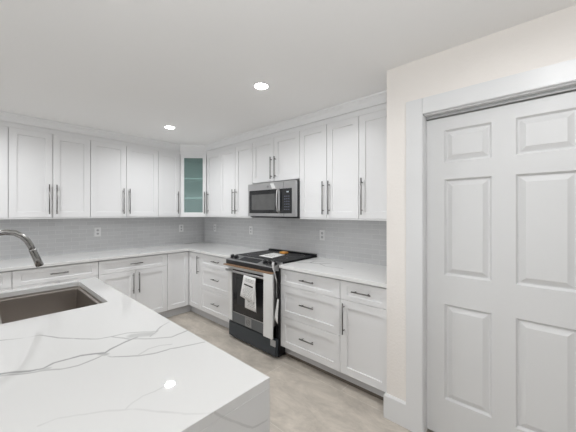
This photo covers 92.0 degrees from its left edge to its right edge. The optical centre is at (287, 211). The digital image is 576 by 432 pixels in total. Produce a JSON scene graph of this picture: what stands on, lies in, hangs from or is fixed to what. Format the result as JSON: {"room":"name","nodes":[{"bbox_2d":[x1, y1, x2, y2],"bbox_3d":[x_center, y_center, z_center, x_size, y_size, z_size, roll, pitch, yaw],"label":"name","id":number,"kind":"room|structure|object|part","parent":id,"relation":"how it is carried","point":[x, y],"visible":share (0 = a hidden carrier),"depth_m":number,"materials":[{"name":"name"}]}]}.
{"room":"kitchen","nodes":[
{"label":"kitchen","id":0,"kind":"room"},
{"bbox_2d":[0,0,575,144],"bbox_3d":[-0.507,-1.035,-0.420,8.620,0.100,6.720,0,0,42],"label":"ceiling","id":1,"kind":"structure","parent":0,"point":[138,68],"depth_m":1.72,"materials":[{"name":"white paint"}]},
{"bbox_2d":[164,125,175,128],"bbox_3d":[-1.368,-0.979,3.224,0.132,0.012,0.132,0,0,42],"label":"recessed light","id":2,"kind":"object","parent":1,"relation":"in","point":[165,126],"visible":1,"depth_m":3.20,"materials":[{"name":"white plastic"}]},
{"bbox_2d":[253,82,269,89],"bbox_3d":[-0.208,-0.979,2.169,0.132,0.012,0.132,0,0,42],"label":"recessed light","id":3,"kind":"object","parent":1,"relation":"in","point":[258,85],"visible":1,"depth_m":2.15,"materials":[{"name":"white plastic"}]},
{"bbox_2d":[167,311,433,431],"bbox_3d":[-0.507,1.477,-0.420,8.620,0.100,6.720,0,0,42],"label":"floor","id":4,"kind":"structure","parent":0,"point":[303,398],"depth_m":2.16,"materials":[{"name":"beige stone"}]},
{"bbox_2d":[0,270,11,290],"bbox_3d":[-3.042,0.986,2.530,0.650,0.883,0.729,0,0,42],"label":"base cabinet","id":5,"kind":"object","parent":4,"relation":"on","point":[5,276],"visible":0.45,"depth_m":2.58,"materials":[{"name":"white wood"}]},
{"bbox_2d":[12,261,97,289],"bbox_3d":[-2.567,0.986,3.055,0.650,0.883,0.688,0,0,42],"label":"base cabinet","id":6,"kind":"object","parent":4,"relation":"on","point":[31,277],"visible":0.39,"depth_m":2.83,"materials":[{"name":"white wood"}]},
{"bbox_3d":[-2.475,1.008,2.740,0.019,0.597,0.339,0,0,42],"label":"door","id":7,"kind":"part","parent":6,"relation":"part of","materials":[{"name":"white paint"}]},
{"bbox_3d":[-2.244,1.008,2.994,0.019,0.597,0.339,0,0,42],"label":"door","id":8,"kind":"part","parent":6,"relation":"part of","materials":[{"name":"white paint"}]},
{"bbox_2d":[98,253,166,316],"bbox_3d":[-2.075,0.986,3.598,0.650,0.883,0.779,0,0,42],"label":"base cabinet","id":9,"kind":"object","parent":4,"relation":"on","point":[143,279],"visible":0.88,"depth_m":3.46,"materials":[{"name":"white wood"}]},
{"bbox_3d":[-1.998,1.008,3.266,0.019,0.597,0.385,0,0,42],"label":"door","id":10,"kind":"part","parent":9,"relation":"part of","materials":[{"name":"white paint"}]},
{"bbox_3d":[-1.867,0.632,3.411,0.019,0.150,0.774,0,0,42],"label":"drawer","id":11,"kind":"part","parent":9,"relation":"part of","materials":[{"name":"white paint"}]},
{"bbox_3d":[-1.736,1.008,3.555,0.019,0.597,0.385,0,0,42],"label":"door","id":12,"kind":"part","parent":9,"relation":"part of","materials":[{"name":"white paint"}]},
{"bbox_2d":[0,278,269,431],"bbox_3d":[-1.136,0.970,1.134,1.962,0.914,1.080,0,0,42],"label":"kitchen island","id":13,"kind":"object","parent":4,"relation":"on","point":[117,364],"visible":1,"depth_m":0.86,"materials":[{"name":"white stone"}]},
{"bbox_2d":[0,229,43,266],"bbox_3d":[-1.518,0.304,1.508,0.133,0.418,0.305,0,0,42],"label":"kitchen faucet","id":14,"kind":"object","parent":13,"relation":"on","point":[36,258],"visible":1,"depth_m":1.59,"materials":[{"name":"silver metal"}]},
{"bbox_2d":[0,286,102,323],"bbox_3d":[-1.428,0.655,1.661,0.723,0.224,0.470,0,0,42],"label":"undermount sink","id":15,"kind":"object","parent":13,"relation":"in","point":[26,306],"visible":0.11,"depth_m":1.88,"materials":[{"name":"silver metal"}]},
{"bbox_2d":[165,251,204,317],"bbox_3d":[-1.409,0.986,4.141,0.909,0.883,0.917,0,0,42],"label":"base cabinet","id":16,"kind":"object","parent":4,"relation":"on","point":[183,268],"visible":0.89,"depth_m":3.82,"materials":[{"name":"white wood"}]},
{"bbox_2d":[0,242,263,271],"bbox_3d":[-2.127,0.528,2.812,1.636,0.030,3.858,0,0,42],"label":"countertop","id":17,"kind":"structure","parent":16,"relation":"on","point":[214,249],"depth_m":3.44,"materials":[{"name":"white stone"}]},
{"bbox_3d":[-1.505,0.932,3.811,0.019,0.750,0.296,0,0,42],"label":"door","id":18,"kind":"part","parent":16,"relation":"part of","materials":[{"name":"white paint"}]},
{"bbox_3d":[-1.278,0.932,3.825,0.289,0.750,0.019,0,0,42],"label":"door","id":19,"kind":"part","parent":16,"relation":"part of","materials":[{"name":"white paint"}]},
{"bbox_2d":[200,253,228,327],"bbox_3d":[-0.713,0.986,3.691,0.724,0.883,0.650,0,0,42],"label":"base cabinet","id":20,"kind":"object","parent":4,"relation":"on","point":[213,274],"visible":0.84,"depth_m":3.51,"materials":[{"name":"white wood"}]},
{"bbox_3d":[-0.901,0.860,3.484,0.719,0.300,0.019,0,0,42],"label":"drawer","id":21,"kind":"part","parent":20,"relation":"part of","materials":[{"name":"white paint"}]},
{"bbox_3d":[-0.901,0.632,3.484,0.719,0.150,0.019,0,0,42],"label":"drawer","id":22,"kind":"part","parent":20,"relation":"part of","materials":[{"name":"white paint"}]},
{"bbox_3d":[-0.901,1.160,3.484,0.719,0.294,0.019,0,0,42],"label":"drawer","id":23,"kind":"part","parent":20,"relation":"part of","materials":[{"name":"white paint"}]},
{"bbox_2d":[224,248,316,356],"bbox_3d":[-0.189,0.953,3.134,0.793,0.948,0.760,0,0,42],"label":"range","id":24,"kind":"object","parent":4,"relation":"on","point":[246,325],"depth_m":2.87,"materials":[{"name":"black metal"}]},
{"bbox_3d":[-0.654,0.925,3.145,0.073,0.573,0.008,0,0,42],"label":"foam strip","id":25,"kind":"part","parent":24,"relation":"part of","materials":[{"name":"white plastic"}]},
{"bbox_3d":[-0.427,0.642,2.898,0.691,0.023,0.075,0,0,42],"label":"handle","id":26,"kind":"part","parent":24,"relation":"part of","materials":[{"name":"silver metal"}]},
{"bbox_2d":[228,266,266,274],"bbox_3d":[-0.432,0.613,2.947,0.661,0.044,0.004,0,0,42],"label":"protective film","id":27,"kind":"object","parent":24,"relation":"attached to","point":[232,267],"visible":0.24,"depth_m":2.95,"materials":[{"name":"plastic"}]},
{"bbox_2d":[240,275,255,303],"bbox_3d":[-0.410,0.782,2.830,0.250,0.266,0.004,0,0,42],"label":"instruction sheet","id":28,"kind":"object","parent":24,"relation":"hanging from","point":[248,284],"visible":1,"depth_m":2.82,"materials":[{"name":"white paper"}]},
{"bbox_2d":[243,279,252,300],"bbox_3d":[-0.406,0.784,2.825,0.171,0.210,0.002,0,0,42],"label":"print","id":29,"kind":"object","parent":28,"relation":"attached to","point":[247,283],"depth_m":2.82,"materials":[{"name":"black"}]},
{"bbox_3d":[-0.421,1.168,2.940,0.105,0.094,0.001,0,0,42],"label":"badge plate","id":30,"kind":"part","parent":24,"relation":"part of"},
{"bbox_3d":[-0.423,0.582,2.889,0.762,0.012,0.062,0,0,42],"label":"cardboard strip","id":31,"kind":"part","parent":24,"relation":"part of","materials":[{"name":"brown cardboard"}]},
{"bbox_2d":[245,290,255,311],"bbox_3d":[-0.386,0.846,2.822,0.177,0.307,0.014,0,0,42],"label":"instruction sheet","id":32,"kind":"object","parent":24,"relation":"hanging from","point":[248,305],"visible":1,"depth_m":2.81,"materials":[{"name":"white paper"}]},
{"bbox_3d":[-0.384,1.317,2.947,0.755,0.164,0.041,0,0,42],"label":"storage drawer","id":33,"kind":"part","parent":24,"relation":"part of","materials":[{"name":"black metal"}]},
{"bbox_3d":[-0.398,0.902,2.954,0.717,0.640,0.049,0,0,42],"label":"oven door","id":34,"kind":"part","parent":24,"relation":"part of","materials":[{"name":"black glass"}]},
{"bbox_3d":[-0.378,0.537,2.953,0.755,0.080,0.136,0,0,42],"label":"control panel","id":35,"kind":"part","parent":24,"relation":"part of","materials":[{"name":"silver metal"}]},
{"bbox_3d":[-0.188,0.889,2.633,0.119,0.596,0.021,0,0,42],"label":"foam strip","id":36,"kind":"part","parent":24,"relation":"part of","materials":[{"name":"white plastic"}]},
{"bbox_2d":[260,253,283,257],"bbox_3d":[-0.172,0.493,3.182,0.260,0.002,0.290,0,0,42],"label":"sheet","id":37,"kind":"object","parent":24,"relation":"on","point":[271,255],"visible":1,"depth_m":3.15,"materials":[{"name":"white paper"}]},
{"bbox_2d":[270,339,275,346],"bbox_3d":[-0.146,1.272,2.699,0.068,0.060,0.007,0,0,42],"label":"tape patch","id":38,"kind":"object","parent":24,"relation":"attached to","point":[272,342],"visible":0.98,"depth_m":2.69,"materials":[{"name":"clear plastic"}]},
{"bbox_2d":[271,262,276,294],"bbox_3d":[-0.131,0.645,2.636,0.037,0.332,0.099,0,0,-32],"label":"plastic wrap","id":39,"kind":"object","parent":24,"relation":"hanging from","point":[272,264],"visible":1,"depth_m":2.62,"materials":[{"name":"plastic"}]},
{"bbox_2d":[274,299,278,323],"bbox_3d":[-0.108,0.927,2.605,0.046,0.230,0.015,0,0,42],"label":"tag","id":40,"kind":"object","parent":39,"relation":"hanging from","point":[276,310],"visible":1,"depth_m":2.60,"materials":[{"name":"white paper"}]},
{"bbox_2d":[236,250,316,263],"bbox_3d":[-0.140,0.508,3.215,0.755,0.025,0.572,0,0,42],"label":"cooktop","id":41,"kind":"object","parent":24,"relation":"in","point":[292,256],"depth_m":3.14,"materials":[{"name":"black glass"}]},
{"bbox_3d":[0.037,0.487,3.411,0.755,0.017,0.044,0,0,42],"label":"vent trim","id":42,"kind":"part","parent":24,"relation":"part of","materials":[{"name":"black metal"}]},
{"bbox_2d":[281,269,344,382],"bbox_3d":[0.370,0.986,2.710,0.671,0.883,0.650,0,0,42],"label":"base cabinet","id":43,"kind":"object","parent":4,"relation":"on","point":[310,303],"visible":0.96,"depth_m":2.47,"materials":[{"name":"white wood"}]},
{"bbox_3d":[0.182,1.160,2.503,0.666,0.294,0.019,0,0,42],"label":"drawer","id":44,"kind":"part","parent":43,"relation":"part of","materials":[{"name":"white paint"}]},
{"bbox_3d":[0.182,0.860,2.503,0.666,0.300,0.019,0,0,42],"label":"drawer","id":45,"kind":"part","parent":43,"relation":"part of","materials":[{"name":"white paint"}]},
{"bbox_3d":[0.182,0.632,2.503,0.666,0.150,0.019,0,0,42],"label":"drawer","id":46,"kind":"part","parent":43,"relation":"part of","materials":[{"name":"white paint"}]},
{"bbox_2d":[340,280,386,399],"bbox_3d":[0.772,0.986,2.346,0.415,0.883,0.650,0,0,42],"label":"base cabinet","id":47,"kind":"object","parent":4,"relation":"on","point":[363,307],"visible":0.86,"depth_m":2.14,"materials":[{"name":"white wood"}]},
{"bbox_2d":[279,257,386,287],"bbox_3d":[0.529,0.528,2.574,1.082,0.030,0.646,0,0,42],"label":"countertop","id":48,"kind":"structure","parent":47,"relation":"on","point":[364,273],"depth_m":2.48,"materials":[{"name":"white stone"}]},
{"bbox_3d":[0.442,0.856,2.231,0.012,0.247,0.036,0,0,42],"label":"handle","id":49,"kind":"part","parent":47,"relation":"part of","materials":[{"name":"silver metal"}]},
{"bbox_3d":[0.558,0.624,2.126,0.158,0.012,0.036,0,0,42],"label":"handle","id":50,"kind":"part","parent":47,"relation":"part of","materials":[{"name":"silver metal"}]},
{"bbox_3d":[0.584,0.632,2.139,0.410,0.150,0.019,0,0,42],"label":"drawer","id":51,"kind":"part","parent":47,"relation":"part of","materials":[{"name":"white paint"}]},
{"bbox_2d":[387,5,575,401],"bbox_3d":[2.775,0.221,0.513,5.008,2.412,0.690,0,0,42],"label":"wall","id":52,"kind":"structure","parent":0,"point":[549,39],"depth_m":1.78,"materials":[{"name":"white paint"}]},
{"bbox_2d":[0,90,386,150],"bbox_3d":[-1.428,-0.944,1.956,3.158,0.080,3.526,0,0,42],"label":"trim","id":53,"kind":"structure","parent":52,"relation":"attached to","point":[378,98],"depth_m":3.06,"materials":[{"name":"white paint"}]},
{"bbox_2d":[359,103,386,220],"bbox_3d":[0.875,-0.417,2.449,0.401,0.982,0.360,0,0,42],"label":"upper cabinet","id":54,"kind":"object","parent":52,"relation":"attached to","point":[372,120],"visible":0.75,"depth_m":2.39,"materials":[{"name":"white wood"}]},
{"bbox_3d":[0.645,-0.138,2.439,0.012,0.322,0.036,0,0,42],"label":"handle","id":55,"kind":"part","parent":54,"relation":"part of","materials":[{"name":"silver metal"}]},
{"bbox_3d":[0.785,-0.881,2.350,0.401,0.052,0.019,0,0,42],"label":"rail","id":56,"kind":"part","parent":54,"relation":"part of","materials":[{"name":"white paint"}]},
{"bbox_3d":[0.793,0.068,2.358,0.401,0.012,0.036,0,0,42],"label":"light rail","id":57,"kind":"part","parent":54,"relation":"part of","materials":[{"name":"white paint"}]},
{"bbox_2d":[383,391,405,427],"bbox_3d":[0.775,1.345,1.946,0.153,0.165,0.161,0,0,42],"label":"baseboard","id":58,"kind":"structure","parent":52,"relation":"attached to","point":[394,409],"depth_m":1.89,"materials":[{"name":"white paint"}]},
{"bbox_2d":[406,59,575,431],"bbox_3d":[1.474,0.352,1.286,1.769,2.150,0.130,0,0,42],"label":"trim","id":59,"kind":"structure","parent":52,"relation":"attached to","point":[562,74],"depth_m":1.78,"materials":[{"name":"white paint"}]},
{"bbox_2d":[426,85,575,120],"bbox_3d":[1.486,-0.604,1.308,1.541,0.018,0.078,0,0,42],"label":"door track","id":60,"kind":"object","parent":52,"relation":"attached to","point":[570,88],"depth_m":1.53,"materials":[{"name":"grey metal"}]},
{"bbox_2d":[427,91,575,431],"bbox_3d":[1.208,0.407,1.558,0.792,1.996,0.034,0,0,42],"label":"door","id":61,"kind":"structure","parent":52,"relation":"in","point":[501,180],"depth_m":1.54,"materials":[{"name":"white paint"}]},
{"bbox_3d":[-3.657,0.221,2.433,0.120,2.412,6.720,0,0,42],"label":"wall","id":62,"kind":"structure","parent":0,"visible":0},
{"bbox_2d":[0,120,7,218],"bbox_3d":[-3.147,-0.417,2.630,0.360,0.982,0.697,0,0,42],"label":"upper cabinet","id":63,"kind":"object","parent":62,"relation":"attached to","point":[3,124],"visible":1,"depth_m":2.77,"materials":[{"name":"white wood"}]},
{"bbox_3d":[-3.048,-0.881,2.540,0.019,0.052,0.697,0,0,42],"label":"rail","id":64,"kind":"part","parent":63,"relation":"part of","materials":[{"name":"white paint"}]},
{"bbox_2d":[8,122,90,218],"bbox_3d":[-2.682,-0.417,3.144,0.360,0.982,0.690,0,0,42],"label":"upper cabinet","id":65,"kind":"object","parent":62,"relation":"attached to","point":[49,169],"visible":0.98,"depth_m":3.01,"materials":[{"name":"white wood"}]},
{"bbox_3d":[-2.698,-0.398,2.926,0.019,0.913,0.340,0,0,42],"label":"door","id":66,"kind":"part","parent":65,"relation":"part of","materials":[{"name":"white paint"}]},
{"bbox_3d":[-2.591,0.068,3.062,0.036,0.012,0.690,0,0,42],"label":"light rail","id":67,"kind":"part","parent":65,"relation":"part of","materials":[{"name":"white paint"}]},
{"bbox_3d":[-2.583,-0.881,3.054,0.019,0.052,0.690,0,0,42],"label":"rail","id":68,"kind":"part","parent":65,"relation":"part of","materials":[{"name":"white paint"}]},
{"bbox_3d":[-2.583,-0.138,3.012,0.036,0.322,0.012,0,0,42],"label":"handle","id":69,"kind":"part","parent":65,"relation":"part of","materials":[{"name":"silver metal"}]},
{"bbox_3d":[-2.540,-0.138,3.059,0.036,0.322,0.012,0,0,42],"label":"handle","id":70,"kind":"part","parent":65,"relation":"part of","materials":[{"name":"silver metal"}]},
{"bbox_3d":[-2.466,-0.398,3.181,0.019,0.913,0.340,0,0,42],"label":"door","id":71,"kind":"part","parent":65,"relation":"part of","materials":[{"name":"white paint"}]},
{"bbox_2d":[0,217,203,259],"bbox_3d":[-2.733,0.291,3.360,0.006,0.442,3.854,0,0,42],"label":"backsplash","id":72,"kind":"structure","parent":62,"relation":"attached to","point":[49,237],"depth_m":3.59,"materials":[{"name":"grey tile"}]},
{"bbox_2d":[94,227,100,236],"bbox_3d":[-2.480,0.261,3.628,0.008,0.116,0.072,0,0,42],"label":"wall outlet","id":73,"kind":"object","parent":72,"relation":"attached to","point":[97,231],"visible":1,"depth_m":3.62,"materials":[{"name":"white plastic"}]},
{"bbox_2d":[90,136,157,217],"bbox_3d":[-2.185,-0.417,3.693,0.360,0.982,0.791,0,0,42],"label":"upper cabinet","id":74,"kind":"object","parent":62,"relation":"attached to","point":[123,175],"visible":0.99,"depth_m":3.56,"materials":[{"name":"white wood"}]},
{"bbox_3d":[-2.220,-0.398,3.453,0.019,0.913,0.382,0,0,42],"label":"door","id":75,"kind":"part","parent":74,"relation":"part of","materials":[{"name":"white paint"}]},
{"bbox_3d":[-2.094,0.068,3.611,0.036,0.012,0.791,0,0,42],"label":"light rail","id":76,"kind":"part","parent":74,"relation":"part of","materials":[{"name":"white paint"}]},
{"bbox_3d":[-2.086,-0.881,3.603,0.019,0.052,0.791,0,0,42],"label":"rail","id":77,"kind":"part","parent":74,"relation":"part of","materials":[{"name":"white paint"}]},
{"bbox_3d":[-1.955,-0.398,3.746,0.019,0.913,0.399,0,0,42],"label":"door","id":78,"kind":"part","parent":74,"relation":"part of","materials":[{"name":"white paint"}]},
{"bbox_2d":[158,147,179,216],"bbox_3d":[-1.813,-0.417,4.103,0.360,0.982,0.316,0,0,42],"label":"upper cabinet","id":79,"kind":"object","parent":62,"relation":"attached to","point":[168,159],"visible":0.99,"depth_m":4.00,"materials":[{"name":"white wood"}]},
{"bbox_3d":[-1.714,-0.881,4.013,0.019,0.052,0.316,0,0,42],"label":"rail","id":80,"kind":"part","parent":79,"relation":"part of","materials":[{"name":"white paint"}]},
{"bbox_2d":[180,151,206,216],"bbox_3d":[-1.414,-0.417,4.359,0.607,0.982,0.600,0,0,42],"label":"upper cabinet","id":81,"kind":"object","parent":62,"relation":"attached to","point":[193,164],"visible":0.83,"depth_m":4.32,"materials":[{"name":"white wood"}]},
{"bbox_3d":[-1.406,-0.881,4.141,0.390,0.052,0.016,0,0,-3],"label":"rail","id":82,"kind":"part","parent":81,"relation":"part of","materials":[{"name":"white paint"}]},
{"bbox_2d":[185,197,202,199],"bbox_3d":[-1.417,-0.208,4.362,0.563,0.018,0.563,0,0,42],"label":"shelf","id":83,"kind":"object","parent":81,"relation":"attached to","point":[186,198],"depth_m":4.16,"materials":[{"name":"teal glass"}]},
{"bbox_2d":[185,178,202,182],"bbox_3d":[-1.417,-0.498,4.362,0.563,0.018,0.563,0,0,42],"label":"shelf","id":84,"kind":"object","parent":81,"relation":"attached to","point":[187,180],"depth_m":4.32,"materials":[{"name":"teal glass"}]},
{"bbox_3d":[1.752,0.221,1.986,8.500,2.412,0.120,0,0,42],"label":"wall","id":85,"kind":"structure","parent":0,"visible":0},
{"bbox_2d":[206,148,219,216],"bbox_3d":[-0.987,-0.417,4.134,0.343,0.982,0.360,0,0,42],"label":"upper cabinet","id":86,"kind":"object","parent":85,"relation":"attached to","point":[213,156],"visible":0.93,"depth_m":4.04,"materials":[{"name":"white wood"}]},
{"bbox_3d":[-1.076,-0.881,4.035,0.343,0.052,0.019,0,0,42],"label":"rail","id":87,"kind":"part","parent":86,"relation":"part of","materials":[{"name":"white paint"}]},
{"bbox_2d":[220,139,253,217],"bbox_3d":[-0.603,-0.417,3.787,0.693,0.982,0.360,0,0,42],"label":"upper cabinet","id":88,"kind":"object","parent":85,"relation":"attached to","point":[235,159],"visible":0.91,"depth_m":3.66,"materials":[{"name":"white wood"}]},
{"bbox_3d":[-0.820,-0.398,3.802,0.344,0.913,0.019,0,0,42],"label":"door","id":89,"kind":"part","parent":88,"relation":"part of","materials":[{"name":"white paint"}]},
{"bbox_3d":[-0.692,-0.881,3.688,0.693,0.052,0.019,0,0,42],"label":"rail","id":90,"kind":"part","parent":88,"relation":"part of","materials":[{"name":"white paint"}]},
{"bbox_3d":[-0.685,0.068,3.696,0.693,0.012,0.036,0,0,42],"label":"light rail","id":91,"kind":"part","parent":88,"relation":"part of","materials":[{"name":"white paint"}]},
{"bbox_3d":[-0.564,-0.398,3.570,0.339,0.913,0.019,0,0,42],"label":"door","id":92,"kind":"part","parent":88,"relation":"part of","materials":[{"name":"white paint"}]},
{"bbox_2d":[252,126,299,183],"bbox_3d":[-0.064,-0.627,3.299,0.761,0.561,0.360,0,0,42],"label":"upper cabinet","id":93,"kind":"object","parent":85,"relation":"attached to","point":[275,156],"visible":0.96,"depth_m":3.16,"materials":[{"name":"white wood"}]},
{"bbox_3d":[-0.296,-0.604,3.328,0.373,0.501,0.019,0,0,42],"label":"door","id":94,"kind":"part","parent":93,"relation":"part of","materials":[{"name":"white paint"}]},
{"bbox_2d":[248,180,299,217],"bbox_3d":[-0.091,-0.133,3.268,0.759,0.400,0.442,0,0,42],"label":"microwave","id":95,"kind":"object","parent":93,"relation":"attached to","point":[281,199],"visible":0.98,"depth_m":3.08,"materials":[{"name":"silver metal"}]},
{"bbox_3d":[-0.256,-0.142,3.209,0.594,0.382,0.038,0,0,42],"label":"door","id":96,"kind":"part","parent":95,"relation":"part of","materials":[{"name":"silver metal"}]},
{"bbox_3d":[-0.111,-0.126,3.026,0.021,0.280,0.057,0,0,42],"label":"handle","id":97,"kind":"part","parent":95,"relation":"part of","materials":[{"name":"silver metal"}]},
{"bbox_3d":[-0.024,-0.119,2.973,0.172,0.268,0.004,0,0,42],"label":"control panel","id":98,"kind":"part","parent":95,"relation":"part of","materials":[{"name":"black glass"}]},
{"bbox_3d":[-0.153,-0.881,3.200,0.761,0.052,0.019,0,0,42],"label":"rail","id":99,"kind":"part","parent":93,"relation":"part of","materials":[{"name":"white paint"}]},
{"bbox_3d":[-0.014,-0.604,3.072,0.379,0.501,0.019,0,0,42],"label":"door","id":100,"kind":"part","parent":93,"relation":"part of","materials":[{"name":"white paint"}]},
{"bbox_2d":[204,217,386,265],"bbox_3d":[-0.146,0.291,3.621,3.490,0.442,0.006,0,0,42],"label":"backsplash","id":101,"kind":"structure","parent":85,"relation":"attached to","point":[362,241],"depth_m":3.27,"materials":[{"name":"grey tile"}]},
{"bbox_2d":[249,226,252,234],"bbox_3d":[-0.526,0.261,3.955,0.072,0.116,0.008,0,0,42],"label":"wall outlet","id":102,"kind":"object","parent":101,"relation":"attached to","point":[250,227],"visible":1,"depth_m":3.94,"materials":[{"name":"white plastic"}]},
{"bbox_2d":[320,230,324,240],"bbox_3d":[0.384,0.261,3.130,0.072,0.116,0.008,0,0,42],"label":"wall outlet","id":103,"kind":"object","parent":101,"relation":"attached to","point":[322,232],"visible":1,"depth_m":3.12,"materials":[{"name":"white plastic"}]},
{"bbox_2d":[300,110,358,219],"bbox_3d":[0.472,-0.417,2.813,0.685,0.982,0.360,0,0,42],"label":"upper cabinet","id":104,"kind":"object","parent":85,"relation":"attached to","point":[329,148],"visible":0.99,"depth_m":2.68,"materials":[{"name":"white wood"}]},
{"bbox_3d":[0.255,-0.398,2.828,0.338,0.913,0.019,0,0,42],"label":"door","id":105,"kind":"part","parent":104,"relation":"part of","materials":[{"name":"white paint"}]},
{"bbox_3d":[0.339,-0.138,2.716,0.012,0.322,0.036,0,0,42],"label":"handle","id":106,"kind":"part","parent":104,"relation":"part of","materials":[{"name":"silver metal"}]},
{"bbox_3d":[0.389,-0.138,2.670,0.012,0.322,0.036,0,0,42],"label":"handle","id":107,"kind":"part","parent":104,"relation":"part of","materials":[{"name":"silver metal"}]},
{"bbox_3d":[0.383,-0.881,2.714,0.685,0.052,0.019,0,0,42],"label":"rail","id":108,"kind":"part","parent":104,"relation":"part of","materials":[{"name":"white paint"}]},
{"bbox_3d":[0.390,0.068,2.723,0.685,0.012,0.036,0,0,42],"label":"light rail","id":109,"kind":"part","parent":104,"relation":"part of","materials":[{"name":"white paint"}]},
{"bbox_3d":[0.509,-0.398,2.598,0.337,0.913,0.019,0,0,42],"label":"door","id":110,"kind":"part","parent":104,"relation":"part of","materials":[{"name":"white paint"}]}
]}

